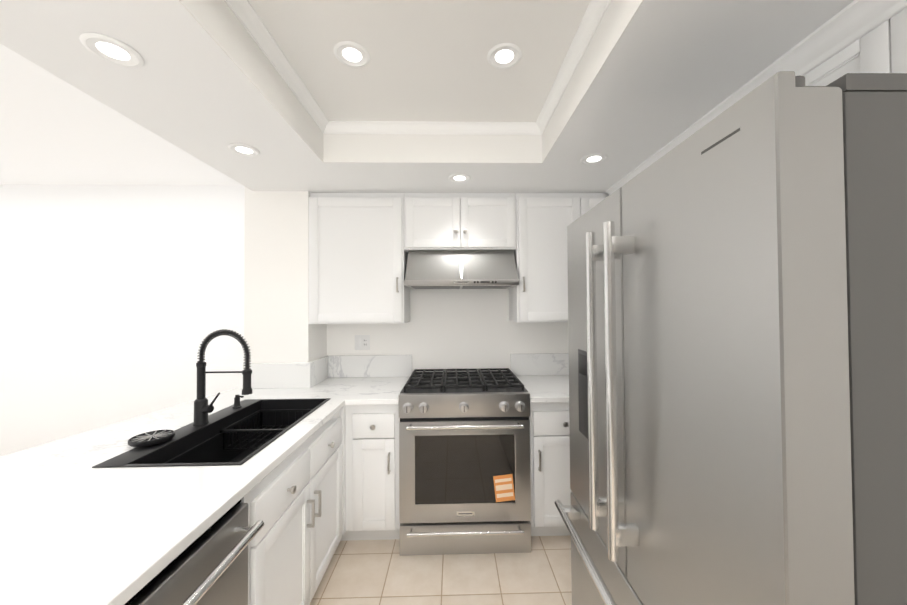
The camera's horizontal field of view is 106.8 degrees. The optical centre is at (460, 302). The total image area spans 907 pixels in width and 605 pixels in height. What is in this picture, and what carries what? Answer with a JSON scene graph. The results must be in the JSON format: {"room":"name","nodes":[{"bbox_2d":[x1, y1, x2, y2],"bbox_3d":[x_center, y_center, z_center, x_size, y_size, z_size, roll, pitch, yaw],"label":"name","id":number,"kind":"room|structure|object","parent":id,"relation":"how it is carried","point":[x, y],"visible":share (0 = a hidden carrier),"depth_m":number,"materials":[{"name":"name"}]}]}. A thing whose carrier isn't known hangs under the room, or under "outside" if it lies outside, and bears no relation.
{"room":"kitchen","nodes":[
{"label":"kitchen","id":0,"kind":"room"},
{"bbox_2d":[0,185,244,456],"bbox_3d":[-3.422,0.153,2.806,3.906,2.660,0.150,0,-1,-1],"label":"wall","id":1,"kind":"structure","parent":0,"point":[119,303],"depth_m":2.75,"materials":[{"name":"white paint"}]},
{"bbox_2d":[244,187,326,362],"bbox_3d":[-1.248,0.134,2.525,0.428,2.660,0.513,0,-1,-1],"label":"wall","id":2,"kind":"structure","parent":0,"point":[278,328],"depth_m":2.27,"materials":[{"name":"white paint"}]},
{"bbox_2d":[0,0,853,192],"bbox_3d":[-1.897,-1.001,0.447,6.560,0.445,4.674,0,-1,-1],"label":"ceiling","id":3,"kind":"structure","parent":0,"point":[196,93],"depth_m":1.37,"materials":[{"name":"white paint"}]},
{"bbox_2d":[79,33,143,66],"bbox_3d":[-1.067,-0.771,1.034,0.138,0.007,0.138,0,-1,-1],"label":"recessed light","id":4,"kind":"object","parent":3,"relation":"in","point":[111,49],"visible":1,"depth_m":1.03,"materials":[{"name":"white paint"}]},
{"bbox_2d":[228,143,259,156],"bbox_3d":[-1.082,-0.761,1.684,0.138,0.007,0.138,0,-1,-1],"label":"recessed light","id":5,"kind":"object","parent":3,"relation":"in","point":[243,149],"visible":1,"depth_m":1.68,"materials":[{"name":"white paint"}]},
{"bbox_2d":[224,0,331,133],"bbox_3d":[-0.703,-0.966,0.591,0.046,0.048,2.509,0,-1,-1],"label":"crown molding","id":6,"kind":"structure","parent":3,"relation":"attached to","point":[246,15],"depth_m":1.31,"materials":[{"name":"white paint"}]},
{"bbox_2d":[333,41,369,67],"bbox_3d":[-0.428,-0.976,1.328,0.138,0.007,0.138,0,-1,-1],"label":"recessed light","id":7,"kind":"object","parent":3,"relation":"in","point":[351,54],"visible":1,"depth_m":1.32,"materials":[{"name":"white paint"}]},
{"bbox_2d":[332,121,535,134],"bbox_3d":[-0.154,-0.950,1.835,1.080,0.048,0.046,0,-1,-1],"label":"crown molding","id":8,"kind":"structure","parent":3,"relation":"attached to","point":[338,127],"depth_m":1.83,"materials":[{"name":"white paint"}]},
{"bbox_2d":[448,173,470,182],"bbox_3d":[-0.007,-0.763,2.067,0.138,0.007,0.138,0,-1,-1],"label":"recessed light","id":9,"kind":"object","parent":3,"relation":"in","point":[459,177],"visible":1,"depth_m":2.06,"materials":[{"name":"white paint"}]},
{"bbox_2d":[487,43,521,68],"bbox_3d":[0.175,-0.980,1.342,0.138,0.007,0.138,0,-1,-1],"label":"recessed light","id":10,"kind":"object","parent":3,"relation":"in","point":[503,55],"visible":1,"depth_m":1.34,"materials":[{"name":"white paint"}]},
{"bbox_2d":[532,0,610,134],"bbox_3d":[0.461,-0.973,0.618,0.046,0.048,2.509,0,-1,-1],"label":"crown molding","id":11,"kind":"structure","parent":3,"relation":"attached to","point":[596,9],"depth_m":1.33,"materials":[{"name":"white paint"}]},
{"bbox_2d":[581,153,607,164],"bbox_3d":[0.718,-0.772,1.812,0.138,0.007,0.138,0,-1,-1],"label":"recessed light","id":12,"kind":"object","parent":3,"relation":"in","point":[593,158],"visible":1,"depth_m":1.80,"materials":[{"name":"white paint"}]},
{"bbox_2d":[310,535,571,604],"bbox_3d":[-1.880,1.486,0.408,6.860,0.100,4.974,0,-1,-1],"label":"floor","id":13,"kind":"structure","parent":0,"point":[370,572],"depth_m":1.77,"materials":[{"name":"tile"}]},
{"bbox_2d":[124,500,263,604],"bbox_3d":[-0.902,1.008,0.740,0.636,0.852,0.597,0,-1,-1],"label":"dishwasher","id":14,"kind":"object","parent":13,"relation":"on","point":[209,566],"visible":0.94,"depth_m":0.88,"materials":[{"name":"silver metal"}]},
{"bbox_2d":[240,410,341,604],"bbox_3d":[-0.946,1.019,1.493,0.624,0.854,0.904,0,-1,-1],"label":"base cabinet","id":15,"kind":"object","parent":13,"relation":"on","point":[293,500],"visible":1,"depth_m":1.39,"materials":[{"name":"white wood"}]},
{"bbox_2d":[340,405,399,540],"bbox_3d":[-0.693,1.029,2.267,0.654,0.854,0.656,0,-1,-1],"label":"base cabinet","id":16,"kind":"object","parent":13,"relation":"on","point":[370,473],"visible":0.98,"depth_m":1.98,"materials":[{"name":"white wood"}]},
{"bbox_2d":[398,368,530,555],"bbox_3d":[0.019,0.976,2.243,0.763,0.951,0.732,0,-1,-1],"label":"range","id":17,"kind":"object","parent":13,"relation":"on","point":[464,461],"visible":1,"depth_m":1.94,"materials":[{"name":"silver metal"}]},
{"bbox_2d":[529,402,571,535],"bbox_3d":[0.877,1.019,2.304,0.952,0.854,0.656,0,-1,-1],"label":"base cabinet","id":18,"kind":"object","parent":13,"relation":"on","point":[549,455],"visible":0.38,"depth_m":2.01,"materials":[{"name":"white wood"}]},
{"bbox_2d":[555,71,906,604],"bbox_3d":[0.802,0.549,0.929,0.861,1.753,0.914,0,-1,-1],"label":"fridge","id":19,"kind":"object","parent":13,"relation":"on","point":[737,305],"visible":1,"depth_m":0.52,"materials":[{"name":"grey metal"}]},
{"bbox_2d":[327,288,568,370],"bbox_3d":[0.226,0.127,2.707,2.526,2.660,0.150,0,-1,-1],"label":"wall","id":20,"kind":"structure","parent":0,"point":[460,329],"depth_m":2.62,"materials":[{"name":"white paint"}]},
{"bbox_2d":[309,193,409,323],"bbox_3d":[-0.711,-0.304,2.425,0.644,0.902,0.381,0,-1,-1],"label":"upper cabinet","id":21,"kind":"object","parent":20,"relation":"attached to","point":[358,255],"visible":0.98,"depth_m":2.27,"materials":[{"name":"white wood"}]},
{"bbox_2d":[355,335,369,349],"bbox_3d":[-0.760,0.309,2.600,0.116,0.116,0.010,0,-1,-1],"label":"electrical outlet plate","id":22,"kind":"object","parent":20,"relation":"attached to","point":[362,342],"visible":1,"depth_m":2.60,"materials":[{"name":"white plastic"}]},
{"bbox_2d":[242,353,568,388],"bbox_3d":[-0.055,0.484,2.444,2.801,0.166,0.349,0,-1,-1],"label":"backsplash","id":23,"kind":"structure","parent":20,"relation":"attached to","point":[291,375],"depth_m":2.58,"materials":[{"name":"stone"}]},
{"bbox_2d":[404,193,515,252],"bbox_3d":[-0.005,-0.560,2.446,0.768,0.399,0.379,0,-1,-1],"label":"upper cabinet","id":24,"kind":"object","parent":20,"relation":"attached to","point":[459,221],"visible":1,"depth_m":2.29,"materials":[{"name":"white wood"}]},
{"bbox_2d":[404,250,518,288],"bbox_3d":[0.003,-0.234,2.417,0.754,0.254,0.429,0,-1,-1],"label":"range hood","id":25,"kind":"object","parent":20,"relation":"attached to","point":[461,269],"visible":1,"depth_m":2.26,"materials":[{"name":"silver metal"}]},
{"bbox_2d":[509,193,608,322],"bbox_3d":[0.862,-0.315,2.462,0.958,0.902,0.381,0,-1,-1],"label":"upper cabinet","id":26,"kind":"object","parent":20,"relation":"attached to","point":[539,293],"visible":0.52,"depth_m":2.31,"materials":[{"name":"white wood"}]},
{"bbox_3d":[1.468,0.081,0.340,0.150,2.660,4.640,0,-1,-1],"label":"wall","id":27,"kind":"structure","parent":0,"visible":0},
{"bbox_2d":[804,47,847,85],"bbox_3d":[1.225,-0.577,1.124,0.288,0.344,0.663,0,-1,-1],"label":"upper cabinet","id":28,"kind":"object","parent":27,"relation":"attached to","point":[836,66],"depth_m":0.99,"materials":[{"name":"white wood"}]},
{"bbox_2d":[848,7,906,72],"bbox_3d":[1.236,-0.585,0.616,0.288,0.344,0.602,0,-1,-1],"label":"upper cabinet","id":29,"kind":"object","parent":27,"relation":"attached to","point":[882,48],"depth_m":0.86,"materials":[{"name":"white wood"}]},
{"bbox_2d":[606,0,906,194],"bbox_3d":[1.049,-0.748,1.313,0.052,0.074,1.998,0,-1,-1],"label":"crown molding","id":30,"kind":"structure","parent":29,"relation":"attached to","point":[850,24],"depth_m":1.00,"materials":[{"name":"white paint"}]},
{"bbox_3d":[-0.909,0.994,-0.121,0.624,0.854,1.116,0,-1,-1],"label":"base cabinet","id":31,"kind":"object","parent":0,"visible":0},
{"bbox_2d":[0,375,568,604],"bbox_3d":[-0.181,0.562,0.969,3.122,0.032,3.289,0,-1,-1],"label":"countertop","id":32,"kind":"structure","parent":31,"relation":"on","point":[76,528],"depth_m":0.95,"materials":[{"name":"stone"}]},
{"bbox_2d":[92,398,329,467],"bbox_3d":[-0.999,0.673,1.548,0.495,0.234,0.832,0,-1,-1],"label":"sink","id":33,"kind":"object","parent":32,"relation":"in","point":[190,444],"visible":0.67,"depth_m":1.56,"materials":[{"name":"black"}]},
{"bbox_2d":[128,430,174,446],"bbox_3d":[-1.223,0.541,1.334,0.138,0.026,0.138,0,-1,-1],"label":"strainer","id":34,"kind":"object","parent":33,"relation":"on","point":[150,438],"visible":1,"depth_m":1.32,"materials":[{"name":"black metal"}]},
{"bbox_2d":[232,395,243,408],"bbox_3d":[-1.188,0.527,1.800,0.058,0.067,0.044,0,-1,-1],"label":"soap dispenser","id":35,"kind":"object","parent":33,"relation":"on","point":[237,404],"visible":1,"depth_m":1.79,"materials":[{"name":"black metal"}]},
{"bbox_2d":[220,409,311,449],"bbox_3d":[-0.963,0.657,1.770,0.374,0.093,0.328,0,-1,-1],"label":"dish rack","id":36,"kind":"object","parent":33,"relation":"in","point":[250,430],"visible":0.5,"depth_m":1.71,"materials":[{"name":"black metal"}]},
{"bbox_2d":[193,329,252,425],"bbox_3d":[-1.092,0.339,1.549,0.260,0.434,0.060,0,-1,-1],"label":"faucet","id":37,"kind":"object","parent":32,"relation":"on","point":[202,408],"visible":1,"depth_m":1.54,"materials":[{"name":"black metal"}]}
]}

